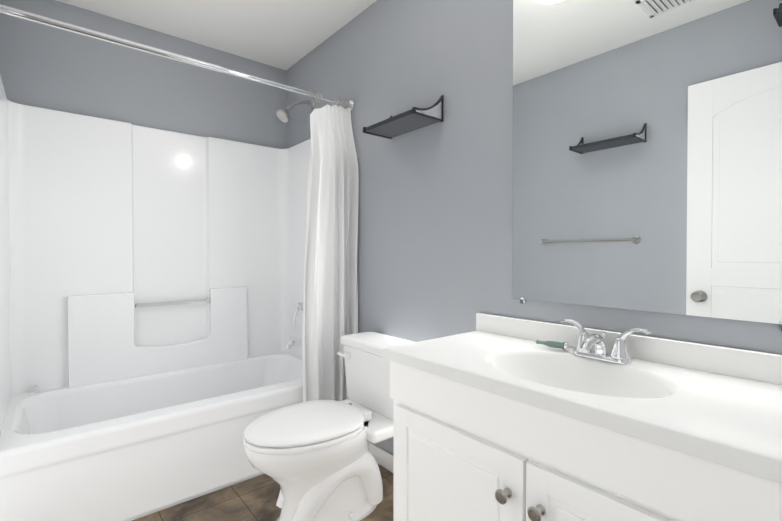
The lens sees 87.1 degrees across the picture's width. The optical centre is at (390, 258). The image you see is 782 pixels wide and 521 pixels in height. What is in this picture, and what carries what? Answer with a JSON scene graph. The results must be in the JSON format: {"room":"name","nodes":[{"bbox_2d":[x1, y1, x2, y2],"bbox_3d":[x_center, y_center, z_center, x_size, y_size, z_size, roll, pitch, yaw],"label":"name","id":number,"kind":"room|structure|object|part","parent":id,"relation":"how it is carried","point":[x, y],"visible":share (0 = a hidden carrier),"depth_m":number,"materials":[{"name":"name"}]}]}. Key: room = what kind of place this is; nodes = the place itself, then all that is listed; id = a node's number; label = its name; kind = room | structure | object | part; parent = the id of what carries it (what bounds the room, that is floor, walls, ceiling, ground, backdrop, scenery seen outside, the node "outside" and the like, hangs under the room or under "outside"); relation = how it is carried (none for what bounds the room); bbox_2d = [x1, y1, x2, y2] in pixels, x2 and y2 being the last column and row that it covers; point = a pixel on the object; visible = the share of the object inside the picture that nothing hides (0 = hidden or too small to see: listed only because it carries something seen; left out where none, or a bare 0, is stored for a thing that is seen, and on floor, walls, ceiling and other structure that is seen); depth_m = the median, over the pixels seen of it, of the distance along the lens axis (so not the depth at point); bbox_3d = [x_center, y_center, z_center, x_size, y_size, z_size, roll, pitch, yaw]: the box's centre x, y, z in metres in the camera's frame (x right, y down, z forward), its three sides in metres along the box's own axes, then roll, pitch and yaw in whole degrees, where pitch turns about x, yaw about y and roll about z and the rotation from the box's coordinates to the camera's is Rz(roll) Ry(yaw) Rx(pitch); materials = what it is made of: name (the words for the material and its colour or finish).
{"room":"bathroom","nodes":[
{"label":"bathroom","id":0,"kind":"room"},
{"bbox_2d":[0,0,285,148],"bbox_3d":[-1.388,-0.141,2.570,1.524,2.440,0.120,-1,1,-40],"label":"wall","id":1,"kind":"structure","parent":0,"point":[47,67],"depth_m":2.39,"materials":[{"name":"grey paint"}]},
{"bbox_2d":[57,0,376,69],"bbox_3d":[-0.407,-1.408,1.375,1.764,0.120,3.190,-1,1,-40],"label":"ceiling","id":2,"kind":"structure","parent":0,"point":[284,34],"depth_m":2.35,"materials":[{"name":"white paint"}]},
{"bbox_2d":[132,463,392,520],"bbox_3d":[-0.407,1.151,1.403,1.764,0.120,3.190,-1,1,-40],"label":"floor","id":3,"kind":"structure","parent":0,"point":[254,498],"depth_m":1.81,"materials":[{"name":"tile"}]},
{"bbox_2d":[0,75,314,520],"bbox_3d":[-1.083,0.025,2.205,1.519,2.115,0.827,-1,1,-40],"label":"shower","id":4,"kind":"object","parent":3,"relation":"on","point":[151,294],"visible":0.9,"depth_m":2.22,"materials":[{"name":"white plastic"}]},
{"bbox_3d":[-0.603,0.408,2.643,0.153,0.360,0.170,-1,1,-40],"label":"valve spout","id":5,"kind":"part","parent":4,"relation":"part of","materials":[{"name":"silver metal"}]},
{"bbox_2d":[243,332,414,520],"bbox_3d":[-0.242,0.738,1.770,0.772,0.699,0.500,-1,1,-40],"label":"toilet","id":6,"kind":"object","parent":3,"relation":"on","point":[316,460],"visible":0.96,"depth_m":1.66,"materials":[{"name":"white ceramic"}]},
{"bbox_3d":[-0.341,0.677,1.687,0.514,0.046,0.386,-1,1,-40],"label":"seat","id":7,"kind":"part","parent":6,"relation":"part of","materials":[{"name":"white plastic"}]},
{"bbox_3d":[-0.233,0.475,2.025,0.024,0.030,0.085,-1,1,-40],"label":"lever","id":8,"kind":"part","parent":6,"relation":"part of","materials":[{"name":"white plastic"}]},
{"bbox_3d":[-0.029,0.543,1.944,0.218,0.313,0.500,-1,1,-40],"label":"tank","id":9,"kind":"part","parent":6,"relation":"part of","materials":[{"name":"white ceramic"}]},
{"bbox_2d":[383,313,781,520],"bbox_3d":[0.536,0.644,1.043,0.519,0.902,1.191,-1,1,-40],"label":"bathroom vanity","id":10,"kind":"object","parent":3,"relation":"on","point":[498,418],"visible":1,"depth_m":0.98,"materials":[{"name":"white paint"}]},
{"bbox_2d":[561,318,651,363],"bbox_3d":[0.547,0.316,1.153,0.245,0.249,0.256,-1,1,-40],"label":"faucet","id":11,"kind":"object","parent":10,"relation":"on","point":[583,353],"depth_m":1.19,"materials":[{"name":"silver metal"}]},
{"bbox_2d":[286,0,781,454],"bbox_3d":[0.225,-0.134,1.914,0.120,2.440,3.190,-1,1,-40],"label":"wall","id":12,"kind":"structure","parent":0,"point":[435,225],"depth_m":1.84,"materials":[{"name":"grey paint"}]},
{"bbox_2d":[368,441,392,472],"bbox_3d":[0.059,1.042,2.021,0.013,0.085,0.926,-1,1,-40],"label":"baseboard","id":13,"kind":"structure","parent":12,"relation":"attached to","point":[383,458],"depth_m":2.14,"materials":[{"name":"white paint"}]},
{"bbox_2d":[363,95,442,138],"bbox_3d":[0.047,-0.659,1.889,0.173,0.118,0.363,-1,1,-40],"label":"shelf","id":14,"kind":"object","parent":12,"relation":"attached to","point":[412,119],"visible":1,"depth_m":1.83,"materials":[{"name":"grey metal"}]},
{"bbox_2d":[512,0,781,330],"bbox_3d":[0.783,-0.413,1.135,0.010,1.165,1.031,-1,1,-40],"label":"mirror","id":15,"kind":"object","parent":12,"relation":"attached to","point":[647,155],"visible":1,"depth_m":1.18,"materials":[{"name":"clear glass"}]},
{"bbox_3d":[-1.039,-0.123,0.864,0.120,2.440,3.190,-1,1,-40],"label":"wall","id":16,"kind":"structure","parent":0,"visible":0},
{"bbox_2d":[0,4,353,110],"bbox_3d":[-0.814,-0.869,1.871,1.520,0.064,0.064,-1,1,-40],"label":"curtain rod","id":17,"kind":"object","parent":16,"relation":"attached to","point":[18,13],"visible":0.9,"depth_m":1.69,"materials":[{"name":"silver metal"}]},
{"bbox_2d":[308,90,322,102],"bbox_3d":[-0.407,-0.866,2.210,0.075,0.050,0.046,-1,1,-40],"label":"curtain ring","id":18,"kind":"object","parent":17,"relation":"hanging from","point":[311,98],"depth_m":2.20,"materials":[{"name":"silver metal"}]},
{"bbox_2d":[332,97,347,108],"bbox_3d":[-0.289,-0.867,2.307,0.094,0.050,0.046,-1,1,-40],"label":"curtain ring","id":19,"kind":"object","parent":17,"relation":"hanging from","point":[333,97],"depth_m":2.30,"materials":[{"name":"silver metal"}]},
{"bbox_2d":[302,104,358,401],"bbox_3d":[-0.325,-0.021,2.212,0.319,1.668,0.108,-1,1,-40],"label":"shower curtain","id":20,"kind":"object","parent":19,"relation":"hanging from","point":[330,304],"visible":0.88,"depth_m":2.22,"materials":[{"name":"fabric"}]}
]}

